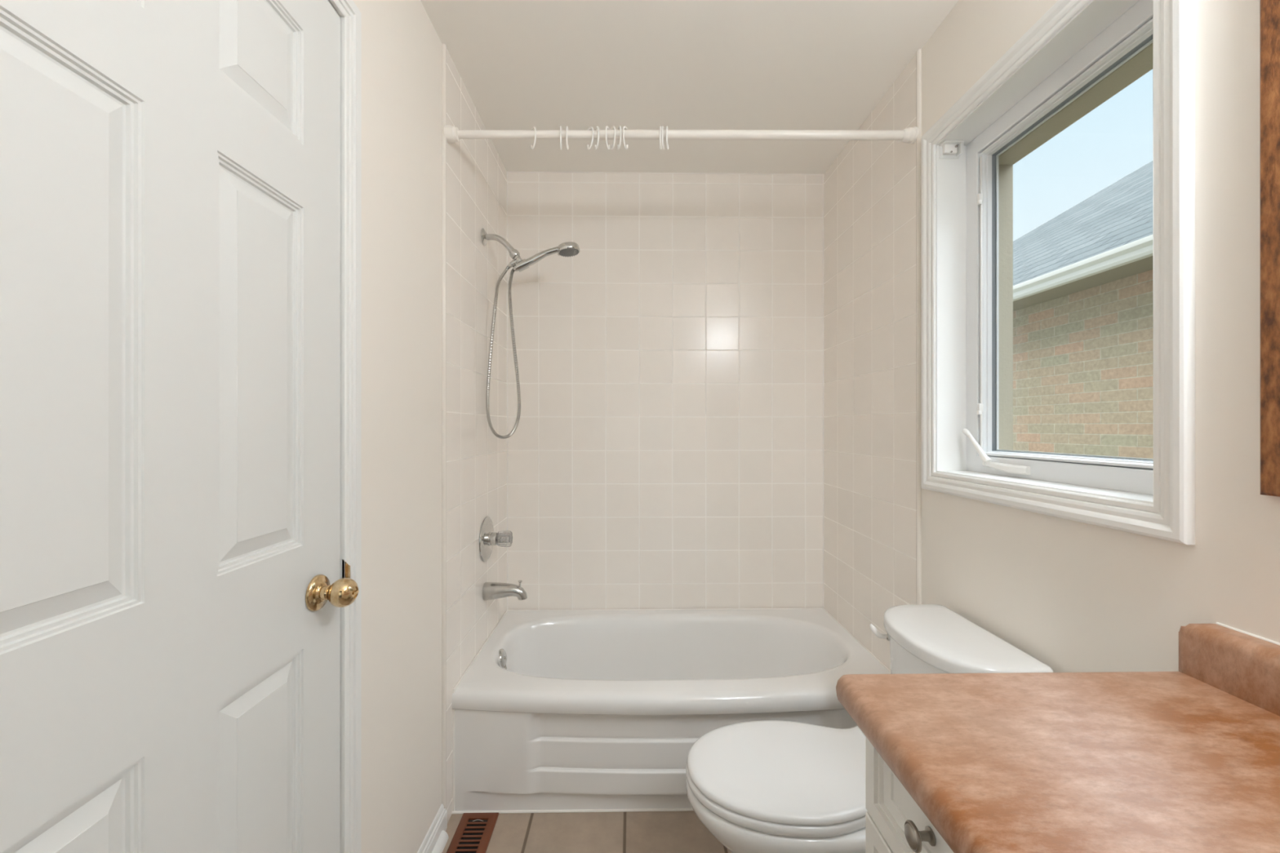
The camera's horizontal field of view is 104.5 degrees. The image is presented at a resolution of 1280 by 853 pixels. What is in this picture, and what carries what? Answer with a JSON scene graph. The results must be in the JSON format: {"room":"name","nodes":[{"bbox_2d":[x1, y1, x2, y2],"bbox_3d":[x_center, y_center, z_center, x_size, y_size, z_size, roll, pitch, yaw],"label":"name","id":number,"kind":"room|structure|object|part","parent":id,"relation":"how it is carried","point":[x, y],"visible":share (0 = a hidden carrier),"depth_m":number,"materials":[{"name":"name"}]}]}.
{"room":"bathroom","nodes":[
{"label":"bathroom","id":0,"kind":"room"},
{"bbox_2d":[352,0,506,852],"bbox_3d":[-0.644,0.031,0.665,0.120,2.418,3.452,0,0,-1],"label":"wall","id":1,"kind":"structure","parent":0,"point":[433,466],"depth_m":1.38,"materials":[{"name":"white paint"}]},
{"bbox_2d":[0,0,359,852],"bbox_3d":[-0.573,0.206,0.640,0.110,2.044,0.700,0,0,-1],"label":"door","id":2,"kind":"structure","parent":1,"relation":"in","point":[173,593],"depth_m":0.63,"materials":[{"name":"white paint"}]},
{"bbox_3d":[-0.595,-0.089,0.500,0.010,0.598,0.184,0,0,-1],"label":"panel","id":3,"kind":"part","parent":2,"relation":"part of","materials":[{"name":"white paint"}]},
{"bbox_3d":[-0.595,0.699,0.499,0.010,0.612,0.184,0,0,-1],"label":"panel","id":4,"kind":"part","parent":2,"relation":"part of","materials":[{"name":"white paint"}]},
{"bbox_3d":[-0.595,-0.600,0.500,0.010,0.204,0.184,0,0,-1],"label":"panel","id":5,"kind":"part","parent":2,"relation":"part of","materials":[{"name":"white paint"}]},
{"bbox_3d":[-0.600,-0.600,0.787,0.010,0.204,0.183,0,0,-1],"label":"panel","id":6,"kind":"part","parent":2,"relation":"part of","materials":[{"name":"white paint"}]},
{"bbox_3d":[-0.600,-0.089,0.787,0.010,0.598,0.183,0,0,-1],"label":"panel","id":7,"kind":"part","parent":2,"relation":"part of","materials":[{"name":"white paint"}]},
{"bbox_3d":[-0.600,0.699,0.787,0.010,0.612,0.183,0,0,-1],"label":"panel","id":8,"kind":"part","parent":2,"relation":"part of","materials":[{"name":"white paint"}]},
{"bbox_3d":[-0.583,0.306,0.915,0.028,0.065,0.065,0,0,-1],"label":"knob","id":9,"kind":"part","parent":2,"relation":"part of","materials":[{"name":"gold metal"}]},
{"bbox_2d":[328,0,361,852],"bbox_3d":[-0.640,0.185,0.639,0.124,2.110,0.805,0,0,-1],"label":"door frame","id":10,"kind":"structure","parent":1,"relation":"attached to","point":[349,14],"depth_m":1.01,"materials":[{"name":"white paint"}]},
{"bbox_3d":[-0.589,0.306,0.995,0.014,0.082,0.006,0,0,-28],"label":"strike plate","id":11,"kind":"part","parent":10,"relation":"part of","materials":[{"name":"gold metal"}]},
{"bbox_2d":[417,803,448,852],"bbox_3d":[-0.572,1.200,0.287,0.032,0.081,2.495,0,0,-1],"label":"baseboard","id":12,"kind":"structure","parent":1,"relation":"attached to","point":[436,838],"depth_m":1.45,"materials":[{"name":"white paint"}]},
{"bbox_3d":[-0.583,1.228,1.270,0.019,0.024,0.450,0,0,-1],"label":"shoe moulding","id":13,"kind":"part","parent":12,"relation":"part of","materials":[{"name":"white paint"}]},
{"bbox_2d":[479,516,512,561],"bbox_3d":[-0.559,0.444,1.959,0.100,0.175,0.175,0,0,-1],"label":"shower valve","id":14,"kind":"object","parent":1,"relation":"attached to","point":[488,538],"visible":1,"depth_m":1.94,"materials":[{"name":"silver metal"}]},
{"bbox_3d":[-0.580,0.444,1.959,0.034,0.054,0.054,0,0,-1],"label":"stem","id":15,"kind":"part","parent":14,"relation":"part of","materials":[{"name":"silver metal"}]},
{"bbox_3d":[-0.536,0.444,1.960,0.054,0.065,0.065,0,0,-1],"label":"faceted knob","id":16,"kind":"part","parent":14,"relation":"part of","materials":[{"name":"clear plastic"}]},
{"bbox_2d":[482,579,527,600],"bbox_3d":[-0.526,0.643,1.946,0.166,0.076,0.066,0,0,-1],"label":"tub spout","id":17,"kind":"object","parent":1,"relation":"attached to","point":[491,590],"visible":1,"depth_m":1.93,"materials":[{"name":"silver metal"}]},
{"bbox_2d":[480,228,529,271],"bbox_3d":[-0.520,-0.685,1.930,0.177,0.168,0.065,0,0,-1],"label":"shower fixture","id":18,"kind":"object","parent":1,"relation":"attached to","point":[522,264],"visible":0.99,"depth_m":1.92,"materials":[{"name":"silver metal"}]},
{"bbox_2d":[485,241,579,439],"bbox_3d":[-0.415,-0.331,1.931,0.363,0.760,0.087,0,0,-1],"label":"shower","id":19,"kind":"object","parent":1,"relation":"attached to","point":[570,249],"visible":1,"depth_m":1.92,"materials":[{"name":"silver metal"}]},
{"bbox_3d":[-0.397,-0.653,1.932,0.183,0.099,0.029,0,0,-1],"label":"handle","id":20,"kind":"part","parent":19,"relation":"part of","materials":[{"name":"silver metal"}]},
{"bbox_2d":[444,125,919,143],"bbox_3d":[0.134,-0.916,1.559,1.475,0.060,0.049,0,0,-1],"label":"shower rod","id":21,"kind":"object","parent":1,"relation":"attached to","point":[452,135],"visible":0.97,"depth_m":1.55,"materials":[{"name":"white metal"}]},
{"bbox_2d":[530,126,536,150],"bbox_3d":[-0.335,-0.901,1.551,0.005,0.070,0.040,0,0,-39],"label":"curtain hook","id":22,"kind":"object","parent":21,"relation":"hanging from","point":[533,127],"visible":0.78,"depth_m":1.54,"materials":[{"name":"white plastic"}]},
{"bbox_2d":[560,126,561,150],"bbox_3d":[-0.248,-0.901,1.552,0.005,0.070,0.040,0,0,-7],"label":"curtain hook","id":23,"kind":"object","parent":21,"relation":"hanging from","point":[560,126],"visible":0.95,"depth_m":1.53,"materials":[{"name":"white plastic"}]},
{"bbox_2d":[565,126,568,150],"bbox_3d":[-0.227,-0.901,1.552,0.005,0.070,0.040,0,0,-1],"label":"curtain hook","id":24,"kind":"object","parent":21,"relation":"hanging from","point":[566,127],"visible":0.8,"depth_m":1.54,"materials":[{"name":"white plastic"}]},
{"bbox_2d":[586,126,593,150],"bbox_3d":[-0.158,-0.902,1.554,0.005,0.070,0.040,0,0,-41],"label":"curtain hook","id":25,"kind":"object","parent":21,"relation":"hanging from","point":[590,127],"visible":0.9,"depth_m":1.54,"materials":[{"name":"white plastic"}]},
{"bbox_2d":[595,126,599,150],"bbox_3d":[-0.136,-0.902,1.554,0.005,0.070,0.040,0,0,-25],"label":"curtain hook","id":26,"kind":"object","parent":21,"relation":"hanging from","point":[597,127],"visible":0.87,"depth_m":1.54,"materials":[{"name":"white plastic"}]},
{"bbox_2d":[605,125,609,150],"bbox_3d":[-0.100,-0.903,1.555,0.005,0.070,0.040,0,0,17],"label":"curtain hook","id":27,"kind":"object","parent":21,"relation":"hanging from","point":[606,126],"visible":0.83,"depth_m":1.54,"materials":[{"name":"white plastic"}]},
{"bbox_2d":[610,126,615,150],"bbox_3d":[-0.086,-0.904,1.555,0.005,0.070,0.040,0,0,-28],"label":"curtain hook","id":28,"kind":"object","parent":21,"relation":"hanging from","point":[612,127],"visible":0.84,"depth_m":1.54,"materials":[{"name":"white plastic"}]},
{"bbox_2d":[617,126,621,150],"bbox_3d":[-0.066,-0.904,1.555,0.005,0.070,0.040,0,0,-21],"label":"curtain hook","id":29,"kind":"object","parent":21,"relation":"hanging from","point":[619,127],"visible":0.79,"depth_m":1.54,"materials":[{"name":"white plastic"}]},
{"bbox_2d":[622,126,627,150],"bbox_3d":[-0.044,-0.904,1.556,0.005,0.070,0.040,0,0,26],"label":"curtain hook","id":30,"kind":"object","parent":21,"relation":"hanging from","point":[624,127],"visible":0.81,"depth_m":1.54,"materials":[{"name":"white plastic"}]},
{"bbox_2d":[659,126,661,150],"bbox_3d":[0.065,-0.905,1.558,0.005,0.070,0.040,0,0,5],"label":"curtain hook","id":31,"kind":"object","parent":21,"relation":"hanging from","point":[660,126],"visible":0.9,"depth_m":1.54,"materials":[{"name":"white plastic"}]},
{"bbox_2d":[661,126,664,150],"bbox_3d":[0.073,-0.905,1.558,0.005,0.070,0.040,0,0,11],"label":"curtain hook","id":32,"kind":"object","parent":21,"relation":"hanging from","point":[662,128],"visible":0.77,"depth_m":1.54,"materials":[{"name":"white plastic"}]},
{"bbox_2d":[666,126,668,150],"bbox_3d":[0.086,-0.905,1.558,0.005,0.070,0.040,0,0,12],"label":"curtain hook","id":33,"kind":"object","parent":21,"relation":"hanging from","point":[667,127],"visible":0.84,"depth_m":1.54,"materials":[{"name":"white plastic"}]},
{"bbox_2d":[442,810,732,852],"bbox_3d":[0.163,1.300,0.683,1.750,0.120,3.462,0,0,-1],"label":"floor","id":34,"kind":"structure","parent":0,"point":[677,831],"depth_m":1.51,"materials":[{"name":"beige tile"}]},
{"bbox_2d":[446,812,498,852],"bbox_3d":[-0.506,1.237,1.440,0.114,0.008,0.298,0,0,-1],"label":"floor vent","id":35,"kind":"object","parent":34,"relation":"in","point":[473,832],"visible":1,"depth_m":1.51,"materials":[{"name":"brown paint"}]},
{"bbox_2d":[451,608,890,813],"bbox_3d":[0.128,1.043,1.926,1.475,0.400,0.744,0,0,-1],"label":"bathtub","id":36,"kind":"object","parent":34,"relation":"on","point":[584,710],"visible":0.67,"depth_m":1.60,"materials":[{"name":"white ceramic"}]},
{"bbox_3d":[-0.525,0.886,1.896,0.027,0.067,0.069,0,0,-1],"label":"overflow plate","id":37,"kind":"part","parent":36,"relation":"part of","materials":[{"name":"silver metal"}]},
{"bbox_2d":[685,604,1053,852],"bbox_3d":[0.489,0.871,1.215,0.752,0.739,0.388,0,0,-1],"label":"toilet","id":38,"kind":"object","parent":34,"relation":"on","point":[769,786],"visible":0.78,"depth_m":1.14,"materials":[{"name":"white ceramic"}]},
{"bbox_3d":[0.471,1.052,1.215,0.716,0.377,0.363,0,0,-1],"label":"bowl","id":39,"kind":"part","parent":38,"relation":"part of","materials":[{"name":"white ceramic"}]},
{"bbox_3d":[0.346,0.850,1.213,0.466,0.024,0.357,0,0,-1],"label":"seat","id":40,"kind":"part","parent":38,"relation":"part of","materials":[{"name":"white plastic"}]},
{"bbox_3d":[0.358,0.825,1.213,0.486,0.022,0.354,0,0,-1],"label":"lid","id":41,"kind":"part","parent":38,"relation":"part of","materials":[{"name":"white plastic"}]},
{"bbox_3d":[0.677,0.569,1.345,0.019,0.022,0.022,0,0,13],"label":"flush lever","id":42,"kind":"part","parent":38,"relation":"part of","materials":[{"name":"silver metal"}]},
{"bbox_3d":[0.754,0.701,1.220,0.204,0.323,0.368,0,0,-1],"label":"tank","id":43,"kind":"part","parent":38,"relation":"part of","materials":[{"name":"white ceramic"}]},
{"bbox_3d":[0.751,0.521,1.220,0.227,0.038,0.388,0,0,-1],"label":"tank lid","id":44,"kind":"part","parent":38,"relation":"part of","materials":[{"name":"white ceramic"}]},
{"bbox_2d":[865,736,954,852],"bbox_3d":[0.612,0.832,0.199,0.562,0.817,1.098,0,0,-1],"label":"vanity cabinet","id":45,"kind":"object","parent":34,"relation":"on","point":[895,823],"visible":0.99,"depth_m":0.68,"materials":[{"name":"white paint"}]},
{"bbox_3d":[0.347,0.709,0.607,0.020,0.272,0.263,0,0,-1],"label":"drawer","id":46,"kind":"part","parent":45,"relation":"part of","materials":[{"name":"white paint"}]},
{"bbox_3d":[0.338,0.495,0.600,0.028,0.031,0.031,0,0,-1],"label":"knob","id":47,"kind":"part","parent":45,"relation":"part of","materials":[{"name":"grey metal"}]},
{"bbox_2d":[835,622,1279,852],"bbox_3d":[0.607,0.362,0.205,0.592,0.122,1.150,0,0,-1],"label":"countertop","id":48,"kind":"structure","parent":45,"relation":"on","point":[1186,760],"depth_m":0.59,"materials":[{"name":"brown laminate"}]},
{"bbox_2d":[506,171,823,609],"bbox_3d":[0.120,0.030,2.352,1.488,2.422,0.104,0,0,-1],"label":"wall","id":49,"kind":"structure","parent":0,"point":[665,450],"depth_m":2.31,"materials":[{"name":"tile"}]},
{"bbox_2d":[420,0,959,173],"bbox_3d":[0.201,-1.238,0.685,1.825,0.120,3.462,0,0,-1],"label":"ceiling","id":50,"kind":"structure","parent":0,"point":[522,64],"depth_m":1.63,"materials":[{"name":"white paint"}]},
{"bbox_2d":[823,0,1279,672],"bbox_3d":[0.998,0.031,0.693,0.230,3.018,3.452,0,0,-1],"label":"wall","id":51,"kind":"structure","parent":0,"point":[1073,596],"depth_m":1.20,"materials":[{"name":"beige paint"},{"name":"beige ceramic tile"}]},
{"bbox_2d":[920,0,1195,544],"bbox_3d":[0.947,-0.349,1.161,0.162,1.079,0.727,0,0,-1],"label":"window","id":52,"kind":"structure","parent":51,"relation":"in","point":[1075,45],"depth_m":1.14,"materials":[{"name":"white paint"}]},
{"bbox_2d":[939,140,964,159],"bbox_3d":[0.912,-0.810,1.450,0.058,0.039,0.028,0,0,-1],"label":"bracket","id":53,"kind":"object","parent":52,"relation":"attached to","point":[948,148],"visible":1,"depth_m":1.45,"materials":[{"name":"white plastic"}]},
{"bbox_3d":[0.939,0.019,1.424,0.015,0.026,0.027,0,0,-1],"label":"crank knob","id":54,"kind":"part","parent":52,"relation":"part of","materials":[{"name":"white plastic"}]},
{"bbox_3d":[0.945,0.061,1.384,0.020,0.085,0.080,0,0,-7],"label":"crank arm","id":55,"kind":"part","parent":52,"relation":"part of","materials":[{"name":"white plastic"}]},
{"bbox_3d":[0.998,-0.349,1.162,0.060,0.962,0.610,0,0,-1],"label":"frame","id":56,"kind":"part","parent":52,"relation":"part of","materials":[{"name":"white plastic"}]},
{"bbox_3d":[0.995,-0.349,1.161,0.040,0.861,0.509,0,0,-1],"label":"sash","id":57,"kind":"part","parent":52,"relation":"part of","materials":[{"name":"white plastic"}]},
{"bbox_2d":[1178,623,1279,715],"bbox_3d":[0.879,0.345,0.210,0.042,0.082,1.150,0,0,-1],"label":"backsplash","id":58,"kind":"structure","parent":51,"relation":"attached to","point":[1246,667],"depth_m":0.71,"materials":[{"name":"brown laminate"}]},
{"bbox_2d":[1259,0,1279,496],"bbox_3d":[0.891,-0.310,0.208,0.020,0.813,0.988,0,0,-1],"label":"framed mirror","id":59,"kind":"object","parent":51,"relation":"attached to","point":[1269,10],"visible":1,"depth_m":0.69,"materials":[{"name":"brown wood"}]},
{"label":"outside","id":60,"kind":"structure","parent":0,"visible":0},
{"bbox_3d":[6.518,1.616,2.613,10.875,0.150,19.000,0,0,-1],"label":"ground","id":61,"kind":"structure","parent":60,"visible":0},
{"bbox_2d":[1013,160,1153,458],"bbox_3d":[6.484,-0.951,1.113,7.636,4.982,14.600,0,0,-1],"label":"neighbor house","id":62,"kind":"structure","parent":61,"relation":"on","point":[1082,278],"depth_m":3.38,"materials":[{"name":"beige brick"}]}
]}

